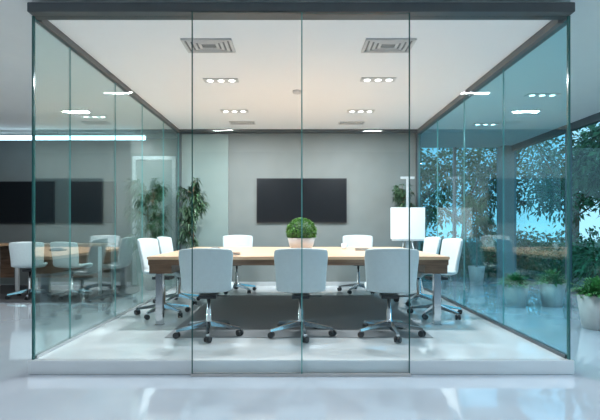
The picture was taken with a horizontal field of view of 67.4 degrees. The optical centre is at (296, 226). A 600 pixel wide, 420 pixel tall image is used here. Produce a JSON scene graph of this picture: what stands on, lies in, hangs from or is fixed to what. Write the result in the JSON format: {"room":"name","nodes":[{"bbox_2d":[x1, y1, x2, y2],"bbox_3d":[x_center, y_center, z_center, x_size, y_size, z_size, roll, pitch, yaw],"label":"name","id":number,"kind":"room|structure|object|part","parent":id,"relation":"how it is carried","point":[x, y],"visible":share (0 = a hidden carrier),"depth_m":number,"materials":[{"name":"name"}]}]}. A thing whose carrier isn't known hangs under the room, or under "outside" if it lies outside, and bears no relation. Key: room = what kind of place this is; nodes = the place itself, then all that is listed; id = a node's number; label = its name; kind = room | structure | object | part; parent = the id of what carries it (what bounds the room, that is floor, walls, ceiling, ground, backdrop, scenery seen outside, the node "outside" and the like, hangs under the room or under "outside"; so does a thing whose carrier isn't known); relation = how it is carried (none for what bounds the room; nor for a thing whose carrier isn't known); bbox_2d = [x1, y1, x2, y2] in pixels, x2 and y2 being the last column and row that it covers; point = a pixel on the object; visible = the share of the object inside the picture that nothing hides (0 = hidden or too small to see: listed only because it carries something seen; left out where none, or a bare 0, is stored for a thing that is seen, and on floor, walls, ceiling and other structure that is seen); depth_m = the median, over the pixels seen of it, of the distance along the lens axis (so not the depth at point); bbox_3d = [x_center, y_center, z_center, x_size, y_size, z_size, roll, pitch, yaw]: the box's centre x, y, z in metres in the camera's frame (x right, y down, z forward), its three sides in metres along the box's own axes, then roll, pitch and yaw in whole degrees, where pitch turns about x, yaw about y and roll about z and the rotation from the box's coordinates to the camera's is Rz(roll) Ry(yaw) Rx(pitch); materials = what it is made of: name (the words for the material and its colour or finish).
{"room":"office","nodes":[
{"label":"office","id":0,"kind":"room"},
{"bbox_2d":[32,16,69,359],"bbox_3d":[-2.270,-0.338,4.181,0.016,2.955,0.631,0,0,0],"label":"window","id":1,"kind":"structure","parent":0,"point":[35,19],"depth_m":3.87,"materials":[{"name":"clear glass"}]},
{"bbox_2d":[0,138,176,283],"bbox_3d":[-5.245,-0.355,10.075,5.910,3.230,0.150,0,0,0],"label":"wall","id":2,"kind":"structure","parent":0,"point":[91,160],"depth_m":10.00,"materials":[{"name":"paint"}]},
{"bbox_2d":[0,181,54,222],"bbox_3d":[-6.285,-0.545,9.976,1.830,0.930,0.047,0,0,0],"label":"television","id":3,"kind":"object","parent":2,"relation":"attached to","point":[15,196],"visible":1,"depth_m":9.95,"materials":[{"name":"black plastic"}]},
{"bbox_2d":[71,181,116,222],"bbox_3d":[-4.520,-0.545,9.976,1.040,0.930,0.047,0,0,0],"label":"television","id":4,"kind":"object","parent":2,"relation":"attached to","point":[91,201],"visible":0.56,"depth_m":9.95,"materials":[{"name":"black plastic"}]},
{"bbox_2d":[132,156,136,283],"bbox_3d":[-3.580,-0.150,9.950,0.080,2.820,0.100,0,0,0],"label":"door frame","id":5,"kind":"structure","parent":2,"relation":"attached to","point":[134,161],"depth_m":9.90,"materials":[{"name":"metal"}]},
{"bbox_2d":[136,156,171,159],"bbox_3d":[-3.145,-1.520,9.950,0.790,0.080,0.100,0,0,0],"label":"lintel","id":6,"kind":"object","parent":2,"relation":"attached to","point":[137,157],"visible":0.86,"depth_m":9.90,"materials":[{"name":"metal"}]},
{"bbox_2d":[137,160,171,283],"bbox_3d":[-3.145,-0.110,9.970,0.790,2.740,0.040,0,0,0],"label":"door leaf","id":7,"kind":"structure","parent":2,"relation":"in","point":[152,169],"depth_m":9.95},
{"bbox_2d":[172,156,176,283],"bbox_3d":[-2.710,-0.150,9.950,0.080,2.820,0.100,0,0,0],"label":"door frame","id":8,"kind":"structure","parent":2,"relation":"attached to","point":[174,158],"depth_m":9.90,"materials":[{"name":"metal"}]},
{"bbox_2d":[70,47,115,337],"bbox_3d":[-2.270,-0.343,5.060,0.012,2.915,1.112,0,0,0],"label":"window","id":9,"kind":"structure","parent":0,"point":[70,47],"depth_m":4.50,"materials":[{"name":"clear glass"}]},
{"bbox_2d":[116,84,142,315],"bbox_3d":[-2.270,-0.343,6.110,0.012,2.915,0.972,0,0,0],"label":"window","id":10,"kind":"structure","parent":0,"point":[117,84],"depth_m":6.60,"materials":[{"name":"clear glass"}]},
{"bbox_2d":[143,105,163,298],"bbox_3d":[-2.270,-0.343,7.125,0.012,2.915,1.042,0,0,0],"label":"window","id":11,"kind":"structure","parent":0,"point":[143,105],"depth_m":7.65,"materials":[{"name":"clear glass"}]},
{"bbox_2d":[165,122,178,249],"bbox_3d":[-2.270,-0.343,8.140,0.012,2.915,0.972,0,0,0],"label":"window","id":12,"kind":"structure","parent":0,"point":[165,122],"depth_m":8.63,"materials":[{"name":"clear glass"}]},
{"bbox_2d":[181,133,415,281],"bbox_3d":[0.035,-0.360,8.780,4.650,3.000,0.120,0,0,0],"label":"wall","id":13,"kind":"structure","parent":0,"point":[372,164],"depth_m":8.72,"materials":[{"name":"grey paint"}]},
{"bbox_2d":[35,286,175,358],"bbox_3d":[-2.270,1.127,6.310,0.040,0.025,4.820,0,0,0],"label":"trim","id":14,"kind":"structure","parent":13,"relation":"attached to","point":[86,331],"depth_m":4.89,"materials":[{"name":"metal"}]},
{"bbox_2d":[35,18,180,132],"bbox_3d":[-2.270,-1.830,6.335,0.060,0.060,4.770,0,0,0],"label":"trim","id":15,"kind":"structure","parent":13,"relation":"attached to","point":[54,30],"depth_m":5.08,"materials":[{"name":"grey metal"}]},
{"bbox_2d":[177,133,181,285],"bbox_3d":[-2.265,-0.330,8.675,0.070,2.940,0.090,0,0,0],"label":"trim","id":16,"kind":"structure","parent":13,"relation":"attached to","point":[180,134],"depth_m":8.63,"materials":[{"name":"grey metal"}]},
{"bbox_2d":[182,134,227,248],"bbox_3d":[-1.780,-0.325,8.705,0.900,2.930,0.030,0,0,0],"label":"wall panel","id":17,"kind":"object","parent":13,"relation":"attached to","point":[210,151],"depth_m":8.69,"materials":[{"name":"white glass"}]},
{"bbox_2d":[179,129,416,132],"bbox_3d":[0.035,-1.840,8.635,4.610,0.040,0.150,0,0,0],"label":"trim","id":18,"kind":"structure","parent":13,"relation":"attached to","point":[180,130],"depth_m":8.56,"materials":[{"name":"grey metal"}]},
{"bbox_2d":[233,282,364,285],"bbox_3d":[0.505,1.100,8.713,3.670,0.080,0.015,0,0,0],"label":"baseboard","id":19,"kind":"structure","parent":13,"relation":"attached to","point":[249,283],"depth_m":8.70,"materials":[{"name":"metal"}]},
{"bbox_2d":[257,178,346,222],"bbox_3d":[0.090,-0.510,8.697,1.740,0.860,0.047,0,0,0],"label":"television","id":20,"kind":"object","parent":13,"relation":"attached to","point":[324,200],"visible":0.86,"depth_m":8.67,"materials":[{"name":"black plastic"}]},
{"bbox_2d":[416,134,420,285],"bbox_3d":[2.335,-0.325,8.675,0.070,2.930,0.090,0,0,0],"label":"trim","id":21,"kind":"structure","parent":13,"relation":"attached to","point":[418,136],"depth_m":8.63,"materials":[{"name":"grey metal"}]},
{"bbox_2d":[437,120,456,302],"bbox_3d":[2.340,-0.340,6.900,0.012,2.900,1.192,0,0,0],"label":"window","id":22,"kind":"structure","parent":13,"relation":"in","point":[437,120],"depth_m":7.50,"materials":[{"name":"clear glass"}]},
{"bbox_2d":[464,87,502,324],"bbox_3d":[2.340,-0.340,5.700,0.012,2.900,1.192,0,0,0],"label":"window","id":23,"kind":"structure","parent":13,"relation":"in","point":[479,87],"depth_m":6.29,"materials":[{"name":"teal glass"}]},
{"bbox_2d":[415,18,566,134],"bbox_3d":[2.340,-1.825,6.335,0.100,0.070,4.770,0,0,0],"label":"trim","id":24,"kind":"structure","parent":13,"relation":"attached to","point":[547,31],"depth_m":5.08,"materials":[{"name":"grey metal"}]},
{"bbox_2d":[421,286,566,358],"bbox_3d":[2.340,1.125,6.310,0.040,0.030,4.820,0,0,0],"label":"trim","id":25,"kind":"structure","parent":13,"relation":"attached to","point":[491,320],"depth_m":4.94,"materials":[{"name":"grey metal"}]},
{"bbox_2d":[503,16,569,359],"bbox_3d":[2.340,-0.338,4.481,0.018,2.955,1.231,0,0,0],"label":"window","id":26,"kind":"structure","parent":25,"relation":"attached to","point":[566,20],"depth_m":3.87,"materials":[{"name":"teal glass"}]},
{"bbox_2d":[0,278,599,419],"bbox_3d":[-1.450,1.310,3.500,13.500,0.100,15.400,0,0,0],"label":"floor","id":27,"kind":"structure","parent":0,"point":[23,395],"depth_m":3.56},
{"bbox_2d":[0,285,139,302],"bbox_3d":[-5.350,1.254,8.600,4.500,0.012,2.200,0,0,0],"label":"carpet","id":28,"kind":"object","parent":27,"relation":"on","point":[108,295],"visible":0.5,"depth_m":8.32,"materials":[{"name":"grey carpet"}]},
{"bbox_2d":[0,243,13,277],"bbox_3d":[-6.450,0.784,8.650,1.900,0.928,0.700,0,0,0],"label":"office desk","id":29,"kind":"object","parent":28,"relation":"on","point":[6,271],"visible":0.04,"depth_m":8.88,"materials":[{"name":"brown wood"}]},
{"bbox_2d":[5,242,50,299],"bbox_3d":[-4.728,0.750,7.985,0.708,0.995,0.704,0,0,-17],"label":"office chair","id":30,"kind":"object","parent":28,"relation":"on","point":[20,252],"visible":0.92,"depth_m":7.79,"materials":[{"name":"white leather"}]},
{"bbox_2d":[15,243,116,293],"bbox_3d":[-4.425,0.784,8.650,1.650,0.928,0.700,0,0,0],"label":"office desk","id":31,"kind":"object","parent":28,"relation":"on","point":[98,254],"visible":0.52,"depth_m":8.88,"materials":[{"name":"brown wood"}]},
{"bbox_3d":[-5.190,0.804,8.360,0.050,0.888,0.050,0,0,0],"label":"leg","id":32,"kind":"part","parent":31,"relation":"part of","materials":[{"name":"metal"}]},
{"bbox_3d":[-5.190,0.804,8.940,0.050,0.888,0.050,0,0,0],"label":"leg","id":33,"kind":"part","parent":31,"relation":"part of","materials":[{"name":"metal"}]},
{"bbox_3d":[-4.425,0.679,8.895,1.450,0.638,0.030,0,0,0],"label":"modesty panel","id":34,"kind":"part","parent":31,"relation":"part of","materials":[{"name":"brown wood"}]},
{"bbox_3d":[-3.660,0.804,8.360,0.050,0.888,0.050,0,0,0],"label":"leg","id":35,"kind":"part","parent":31,"relation":"part of","materials":[{"name":"metal"}]},
{"bbox_3d":[-3.660,0.804,8.940,0.050,0.888,0.050,0,0,0],"label":"leg","id":36,"kind":"part","parent":31,"relation":"part of","materials":[{"name":"metal"}]},
{"bbox_2d":[49,242,92,299],"bbox_3d":[-3.988,0.750,7.976,0.708,0.995,0.704,0,0,11],"label":"office chair","id":37,"kind":"object","parent":28,"relation":"on","point":[59,250],"visible":0.94,"depth_m":7.78,"materials":[{"name":"white plastic"}]},
{"bbox_2d":[119,178,173,293],"bbox_3d":[-2.857,0.162,8.613,1.090,2.196,1.023,0,0,0],"label":"potted ficus","id":38,"kind":"object","parent":27,"relation":"on","point":[149,285],"visible":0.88,"depth_m":8.49,"materials":[{"name":"plant"}]},
{"bbox_2d":[138,272,155,293],"bbox_3d":[-2.850,1.060,8.600,0.360,0.400,0.360,0,0,0],"label":"pot","id":39,"kind":"object","parent":38,"relation":"attached to","point":[149,285],"depth_m":8.47,"materials":[{"name":"white ceramic"}]},
{"bbox_2d":[191,372,410,376],"bbox_3d":[0.034,1.249,3.811,1.857,0.022,0.042,0,0,0],"label":"trim","id":40,"kind":"structure","parent":27,"relation":"on","point":[304,374],"depth_m":3.79,"materials":[{"name":"metal"}]},
{"bbox_2d":[192,12,298,373],"bbox_3d":[-0.423,-0.288,3.801,0.918,3.053,0.012,0,0,0],"label":"door","id":41,"kind":"structure","parent":40,"relation":"on","point":[192,12],"depth_m":3.80,"materials":[{"name":"clear glass"}]},
{"bbox_2d":[192,13,192,372],"bbox_3d":[-0.885,-0.288,3.803,0.007,3.053,0.015,0,0,0],"label":"door frame","id":42,"kind":"structure","parent":41,"relation":"attached to","point":[192,13],"depth_m":3.80,"materials":[{"name":"green glass"}]},
{"bbox_2d":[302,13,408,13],"bbox_3d":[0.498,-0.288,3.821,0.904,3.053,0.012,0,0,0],"label":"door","id":43,"kind":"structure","parent":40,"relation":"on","point":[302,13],"depth_m":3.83,"materials":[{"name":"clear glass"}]},
{"bbox_2d":[301,12,301,373],"bbox_3d":[0.041,-0.288,3.811,0.010,3.053,0.032,0,0,0],"label":"door frame","id":44,"kind":"structure","parent":43,"relation":"attached to","point":[301,12],"depth_m":3.79,"materials":[{"name":"teal glass"}]},
{"bbox_2d":[409,13,409,372],"bbox_3d":[0.954,-0.288,3.821,0.007,3.053,0.016,0,0,0],"label":"door frame","id":45,"kind":"structure","parent":43,"relation":"attached to","point":[409,13],"depth_m":3.81,"materials":[{"name":"green glass"}]},
{"bbox_2d":[452,147,455,277],"bbox_3d":[3.900,-0.355,11.150,0.060,3.230,0.100,0,0,0],"label":"trim","id":46,"kind":"structure","parent":27,"relation":"on","point":[453,148],"depth_m":11.10,"materials":[{"name":"grey metal"}]},
{"bbox_2d":[456,191,499,284],"bbox_3d":[3.961,0.243,9.876,0.908,2.034,0.974,0,0,22],"label":"potted ficus","id":47,"kind":"object","parent":27,"relation":"on","point":[476,273],"visible":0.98,"depth_m":9.80,"materials":[{"name":"plant"}]},
{"bbox_2d":[468,265,484,284],"bbox_3d":[3.950,1.060,9.900,0.360,0.400,0.360,0,0,0],"label":"pot","id":48,"kind":"object","parent":47,"relation":"on","point":[476,273],"depth_m":9.78,"materials":[{"name":"white ceramic"}]},
{"bbox_2d":[498,272,534,306],"bbox_3d":[3.503,0.984,7.197,0.611,0.552,0.583,0,0,36],"label":"potted shrub","id":49,"kind":"object","parent":27,"relation":"on","point":[516,289],"visible":0.98,"depth_m":7.08,"materials":[{"name":"white ceramic"}]},
{"bbox_2d":[502,283,529,306],"bbox_3d":[3.500,1.085,7.200,0.400,0.350,0.400,0,0,0],"label":"pot","id":50,"kind":"object","parent":49,"relation":"on","point":[515,295],"depth_m":7.06,"materials":[{"name":"ceramic"}]},
{"bbox_2d":[522,278,577,294],"bbox_3d":[5.250,1.220,3.335,0.120,0.080,15.070,0,0,0],"label":"trim","id":51,"kind":"structure","parent":27,"relation":"on","point":[533,281],"depth_m":9.20,"materials":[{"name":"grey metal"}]},
{"bbox_2d":[533,269,573,306],"bbox_3d":[4.061,0.961,7.208,0.647,0.597,0.546,0,0,0],"label":"potted shrub","id":52,"kind":"object","parent":27,"relation":"on","point":[551,287],"visible":0.98,"depth_m":7.08,"materials":[{"name":"white ceramic"}]},
{"bbox_2d":[538,281,565,306],"bbox_3d":[4.080,1.075,7.200,0.400,0.370,0.400,0,0,0],"label":"pot","id":53,"kind":"object","parent":52,"relation":"on","point":[551,295],"depth_m":7.06,"materials":[{"name":"ceramic"}]},
{"bbox_2d":[565,131,571,287],"bbox_3d":[5.250,-0.355,8.700,0.100,3.230,0.060,0,0,0],"label":"trim","id":54,"kind":"structure","parent":27,"relation":"on","point":[570,131],"depth_m":8.67,"materials":[{"name":"grey metal"}]},
{"bbox_2d":[571,275,599,330],"bbox_3d":[3.743,0.926,5.607,0.636,0.668,0.666,0,0,0],"label":"potted shrub","id":55,"kind":"object","parent":27,"relation":"on","point":[588,299],"visible":1,"depth_m":5.52,"materials":[{"name":"white ceramic"}]},
{"bbox_2d":[576,292,599,330],"bbox_3d":[3.720,1.050,5.600,0.420,0.420,0.420,0,0,0],"label":"pot","id":56,"kind":"object","parent":55,"relation":"on","point":[589,305],"depth_m":5.50,"materials":[{"name":"ceramic"}]},
{"bbox_2d":[0,0,599,147],"bbox_3d":[-1.450,-2.015,3.500,13.500,0.090,15.400,0,0,0],"label":"ceiling","id":57,"kind":"structure","parent":0,"point":[544,69],"depth_m":6.64,"materials":[{"name":"paint"}]},
{"bbox_2d":[0,131,145,139],"bbox_3d":[-4.950,-1.880,9.220,3.700,0.180,0.090,0,0,0],"label":"led light","id":58,"kind":"object","parent":57,"relation":"hanging from","point":[57,136],"visible":1,"depth_m":9.18,"materials":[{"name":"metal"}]},
{"bbox_2d":[0,136,145,139],"bbox_3d":[-4.950,-1.825,9.220,3.680,0.070,0.090,0,0,0],"label":"diffuser","id":59,"kind":"object","parent":58,"relation":"attached to","point":[1,137],"depth_m":9.18,"materials":[{"name":"white plastic"}]},
{"bbox_2d":[79,115,109,117],"bbox_3d":[-3.600,-1.962,8.000,0.480,0.016,0.140,0,0,0],"label":"recessed light","id":60,"kind":"object","parent":57,"relation":"in","point":[82,116],"visible":1,"depth_m":7.97,"materials":[{"name":"metal"}]},
{"bbox_2d":[203,78,238,82],"bbox_3d":[-0.960,-1.852,5.690,0.440,0.016,0.140,0,0,0],"label":"recessed light","id":61,"kind":"object","parent":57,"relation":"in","point":[206,80],"visible":1,"depth_m":5.67,"materials":[{"name":"metal"}]},
{"bbox_2d":[220,110,248,112],"bbox_3d":[-1.000,-1.852,7.200,0.440,0.016,0.140,0,0,0],"label":"recessed light","id":62,"kind":"object","parent":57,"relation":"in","point":[222,111],"visible":1,"depth_m":7.19,"materials":[{"name":"metal"}]},
{"bbox_2d":[293,90,300,94],"bbox_3d":[0.000,-1.840,6.150,0.120,0.040,0.120,0,0,0],"label":"smoke detector","id":63,"kind":"object","parent":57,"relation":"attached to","point":[296,92],"visible":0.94,"depth_m":6.11,"materials":[{"name":"plastic"}]},
{"bbox_2d":[27,2,574,19],"bbox_3d":[0.035,-1.855,3.870,4.620,0.080,0.160,0,0,0],"label":"ceiling beam","id":64,"kind":"structure","parent":57,"relation":"attached to","point":[201,10],"depth_m":3.79,"materials":[{"name":"grey metal"}]},
{"bbox_2d":[347,110,374,112],"bbox_3d":[1.020,-1.852,7.200,0.440,0.016,0.140,0,0,0],"label":"recessed light","id":65,"kind":"object","parent":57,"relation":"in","point":[348,111],"visible":1,"depth_m":7.19,"materials":[{"name":"metal"}]},
{"bbox_2d":[360,77,396,81],"bbox_3d":[1.020,-1.852,5.660,0.440,0.016,0.140,0,0,0],"label":"recessed light","id":66,"kind":"object","parent":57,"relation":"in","point":[363,79],"visible":1,"depth_m":5.64,"materials":[{"name":"metal"}]},
{"bbox_2d":[472,123,499,124],"bbox_3d":[3.600,-1.962,8.600,0.480,0.016,0.140,0,0,0],"label":"recessed light","id":67,"kind":"object","parent":57,"relation":"in","point":[474,123],"visible":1,"depth_m":8.56,"materials":[{"name":"metal"}]},
{"bbox_2d":[524,93,560,96],"bbox_3d":[3.650,-1.962,6.700,0.480,0.016,0.140,0,0,0],"label":"recessed light","id":68,"kind":"object","parent":57,"relation":"in","point":[528,94],"visible":1,"depth_m":6.66,"materials":[{"name":"metal"}]},
{"bbox_2d":[512,112,599,150],"bbox_3d":[5.250,-1.905,3.335,0.120,0.130,15.070,0,0,0],"label":"trim","id":69,"kind":"structure","parent":57,"relation":"attached to","point":[595,118],"depth_m":8.96,"materials":[{"name":"grey metal"}]},
{"bbox_2d":[28,286,573,373],"bbox_3d":[0.035,1.200,6.340,4.670,0.120,5.000,0,0,0],"label":"floor","id":70,"kind":"structure","parent":0,"point":[130,343],"depth_m":4.09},
{"bbox_2d":[134,238,189,319],"bbox_3d":[-1.762,0.642,5.838,0.704,0.995,0.710,0,0,7],"label":"office chair","id":71,"kind":"object","parent":70,"relation":"on","point":[147,247],"visible":0.59,"depth_m":5.82,"materials":[{"name":"white leather"}]},
{"bbox_2d":[153,237,199,304],"bbox_3d":[-1.802,0.642,6.735,0.704,0.995,0.708,0,0,3],"label":"office chair","id":72,"kind":"object","parent":70,"relation":"on","point":[165,243],"visible":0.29,"depth_m":6.72,"materials":[{"name":"white plastic"}]},
{"bbox_2d":[175,177,209,248],"bbox_3d":[-1.866,0.104,8.191,0.668,2.071,0.739,0,0,0],"label":"potted ficus","id":73,"kind":"object","parent":70,"relation":"on","point":[199,207],"visible":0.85,"depth_m":8.10,"materials":[{"name":"plant"}]},
{"bbox_2d":[223,235,256,293],"bbox_3d":[-1.077,0.642,7.950,0.708,0.995,0.704,0,0,-3],"label":"office chair","id":74,"kind":"object","parent":70,"relation":"on","point":[229,240],"visible":0.34,"depth_m":8.13,"materials":[{"name":"white plastic"}]},
{"bbox_2d":[147,247,449,325],"bbox_3d":[0.015,0.740,6.425,3.470,0.800,2.550,0,0,0],"label":"conference table","id":75,"kind":"object","parent":70,"relation":"on","point":[165,263],"visible":0.56,"depth_m":5.21,"materials":[{"name":"brown wood"}]},
{"bbox_3d":[-1.600,0.834,5.250,0.080,0.588,0.080,0,0,0],"label":"leg","id":76,"kind":"part","parent":75,"relation":"part of","materials":[{"name":"silver metal"}]},
{"bbox_2d":[285,217,316,247],"bbox_3d":[0.060,0.099,6.194,0.450,0.481,0.450,0,0,-38],"label":"potted plant","id":77,"kind":"object","parent":75,"relation":"on","point":[309,231],"visible":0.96,"depth_m":6.07,"materials":[{"name":"green plant"}]},
{"bbox_2d":[355,248,367,250],"bbox_3d":[0.950,0.329,6.600,0.200,0.022,0.280,0,0,6],"label":"notebook","id":78,"kind":"object","parent":75,"relation":"on","point":[356,249],"visible":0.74,"depth_m":6.47,"materials":[{"name":"white paper"}]},
{"bbox_3d":[1.630,0.834,5.250,0.080,0.588,0.080,0,0,0],"label":"leg","id":79,"kind":"part","parent":75,"relation":"part of","materials":[{"name":"silver metal"}]},
{"bbox_2d":[165,295,432,337],"bbox_3d":[0.020,1.137,6.060,2.760,0.005,2.880,0,0,0],"label":"rug","id":80,"kind":"object","parent":70,"relation":"on","point":[256,315],"visible":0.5,"depth_m":5.77,"materials":[{"name":"grey carpet"}]},
{"bbox_2d":[173,248,243,342],"bbox_3d":[-0.914,0.673,4.720,0.711,0.925,0.706,0,0,-3],"label":"office chair","id":81,"kind":"object","parent":80,"relation":"on","point":[212,267],"visible":0.97,"depth_m":4.52,"materials":[{"name":"white leather"}]},
{"bbox_2d":[268,248,336,342],"bbox_3d":[0.055,0.673,4.719,0.711,0.925,0.706,0,0,0],"label":"office chair","id":82,"kind":"object","parent":80,"relation":"on","point":[287,261],"visible":0.97,"depth_m":4.51,"materials":[{"name":"white leather"}]},
{"bbox_2d":[358,248,425,342],"bbox_3d":[0.984,0.673,4.718,0.711,0.925,0.706,0,0,4],"label":"office chair","id":83,"kind":"object","parent":80,"relation":"on","point":[386,269],"visible":0.99,"depth_m":4.52,"materials":[{"name":"white leather"}]},
{"bbox_2d":[337,235,374,293],"bbox_3d":[1.066,0.642,7.952,0.708,0.995,0.704,0,0,5],"label":"office chair","id":84,"kind":"object","parent":70,"relation":"on","point":[350,240],"visible":0.35,"depth_m":8.13,"materials":[{"name":"white plastic"}]},
{"bbox_2d":[392,184,414,247],"bbox_3d":[1.998,0.168,8.426,0.484,1.944,0.509,0,0,0],"label":"potted ficus","id":85,"kind":"object","parent":70,"relation":"on","point":[400,194],"visible":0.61,"depth_m":8.34,"materials":[{"name":"plant"}]},
{"bbox_2d":[390,177,424,292],"bbox_3d":[1.930,0.131,7.910,0.600,2.023,0.344,0,0,0],"label":"easel","id":86,"kind":"object","parent":70,"relation":"on","point":[399,216],"visible":0.77,"depth_m":7.83,"materials":[{"name":"white paint"}]},
{"bbox_2d":[392,239,423,240],"bbox_3d":[1.930,0.225,7.810,0.560,0.030,0.040,0,0,0],"label":"tray","id":87,"kind":"object","parent":86,"relation":"on","point":[392,239],"depth_m":7.79,"materials":[{"name":"metal"}]},
{"bbox_3d":[1.930,0.131,7.910,0.523,2.023,0.344,0,0,0],"label":"easel frame","id":88,"kind":"part","parent":86,"relation":"part of","materials":[{"name":"metal"}]},
{"bbox_2d":[393,237,441,305],"bbox_3d":[1.839,0.642,6.738,0.704,0.995,0.708,0,0,-6],"label":"office chair","id":89,"kind":"object","parent":70,"relation":"on","point":[431,244],"visible":0.38,"depth_m":6.70,"materials":[{"name":"white plastic"}]},
{"bbox_2d":[407,238,462,319],"bbox_3d":[1.819,0.642,5.818,0.704,0.995,0.708,0,0,-6],"label":"office chair","id":90,"kind":"object","parent":70,"relation":"on","point":[451,247],"visible":0.61,"depth_m":5.76,"materials":[{"name":"white leather"}]},
{"bbox_2d":[410,16,563,16],"bbox_3d":[1.657,-0.338,3.881,1.366,2.955,0.012,0,0,0],"label":"window","id":91,"kind":"structure","parent":70,"relation":"on","point":[410,16],"depth_m":3.88,"materials":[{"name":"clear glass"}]},
{"bbox_2d":[32,0,569,128],"bbox_3d":[0.035,-1.915,6.360,4.670,0.110,4.920,0,0,0],"label":"ceiling","id":92,"kind":"structure","parent":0,"point":[447,57],"depth_m":5.15,"materials":[{"name":"white paint"}]},
{"bbox_2d":[180,38,235,52],"bbox_3d":[-0.900,-1.851,4.600,0.500,0.018,0.330,0,0,0],"label":"ceiling vent","id":93,"kind":"object","parent":92,"relation":"in","point":[200,45],"depth_m":4.58,"materials":[{"name":"white metal"}]},
{"bbox_2d":[229,121,255,124],"bbox_3d":[-0.970,-1.851,8.000,0.450,0.018,0.200,0,0,0],"label":"ceiling vent","id":94,"kind":"object","parent":92,"relation":"in","point":[231,122],"depth_m":7.99,"materials":[{"name":"white metal"}]},
{"bbox_2d":[338,121,364,124],"bbox_3d":[0.970,-1.851,8.000,0.450,0.018,0.200,0,0,0],"label":"ceiling vent","id":95,"kind":"object","parent":92,"relation":"in","point":[340,122],"depth_m":7.99,"materials":[{"name":"white metal"}]},
{"bbox_2d":[361,38,416,52],"bbox_3d":[0.930,-1.851,4.600,0.500,0.018,0.330,0,0,0],"label":"ceiling vent","id":96,"kind":"object","parent":92,"relation":"in","point":[371,45],"depth_m":4.58,"materials":[{"name":"white metal"}]},
{"bbox_2d":[288,238,314,247],"bbox_3d":[0.060,0.245,6.200,0.380,0.190,0.380,0,0,0],"label":"pot","id":97,"kind":"object","parent":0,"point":[293,242],"depth_m":6.05,"materials":[{"name":"ceramic"}]},
{"bbox_2d":[497,145,515,278],"bbox_3d":[5.135,-0.355,11.035,0.330,3.230,0.330,0,0,0],"label":"pillar","id":98,"kind":"structure","parent":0,"point":[509,155],"depth_m":10.87,"materials":[{"name":"grey paint"}]},
{"label":"outside","id":99,"kind":"structure","parent":0,"visible":0},
{"bbox_2d":[438,242,597,288],"bbox_3d":[22.700,1.560,12.500,34.600,0.100,65.000,0,0,0],"label":"ground","id":100,"kind":"structure","parent":99,"point":[556,243],"depth_m":18.62,"materials":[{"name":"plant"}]},
{"bbox_2d":[421,148,524,247],"bbox_3d":[7.042,-1.055,18.915,5.074,5.140,4.747,0,0,0],"label":"tree","id":101,"kind":"object","parent":100,"relation":"on","point":[488,170],"visible":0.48,"depth_m":18.40,"materials":[{"name":"green plant"}]},
{"bbox_2d":[451,224,564,278],"bbox_3d":[6.330,0.766,13.882,3.307,2.056,3.049,0,0,0],"label":"hedge","id":102,"kind":"object","parent":100,"relation":"on","point":[523,253],"visible":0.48,"depth_m":13.19,"materials":[{"name":"green plant"}]},
{"bbox_2d":[516,123,599,259],"bbox_3d":[9.858,-1.359,16.115,4.923,5.749,4.818,0,0,0],"label":"tree","id":103,"kind":"object","parent":100,"relation":"on","point":[543,192],"visible":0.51,"depth_m":16.11,"materials":[{"name":"green plant"}]},
{"bbox_2d":[516,137,599,251],"bbox_3d":[12.939,-1.519,21.003,6.143,6.067,6.279,0,0,0],"label":"tree","id":104,"kind":"object","parent":100,"relation":"on","point":[527,166],"visible":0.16,"depth_m":20.97,"materials":[{"name":"green plant"}]},
{"bbox_2d":[528,223,599,288],"bbox_3d":[6.679,0.858,8.907,2.158,1.923,5.578,0,0,0],"label":"hedge","id":105,"kind":"object","parent":100,"relation":"on","point":[587,257],"visible":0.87,"depth_m":10.48,"materials":[{"name":"green plant"}]},
{"bbox_2d":[548,123,599,217],"bbox_3d":[8.780,-0.805,11.493,4.113,4.643,3.974,0,0,-4],"label":"tree","id":106,"kind":"object","parent":100,"relation":"on","point":[586,161],"visible":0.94,"depth_m":11.66,"materials":[{"name":"green plant"}]},
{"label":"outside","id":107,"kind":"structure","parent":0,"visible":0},
{"bbox_3d":[-3.300,1.560,28.200,17.400,0.100,33.600,0,0,0],"label":"ground","id":108,"kind":"structure","parent":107,"visible":0},
{"bbox_2d":[421,148,472,230],"bbox_3d":[4.390,-0.962,16.961,4.220,4.956,4.358,0,0,0],"label":"tree","id":109,"kind":"object","parent":108,"relation":"on","point":[425,175],"visible":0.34,"depth_m":16.15,"materials":[{"name":"green plant"}]},
{"bbox_2d":[421,227,484,277],"bbox_3d":[3.795,0.872,13.392,3.370,1.791,2.036,0,0,9],"label":"hedge","id":110,"kind":"object","parent":108,"relation":"on","point":[461,267],"visible":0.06,"depth_m":13.06,"materials":[{"name":"green plant"}]}
]}

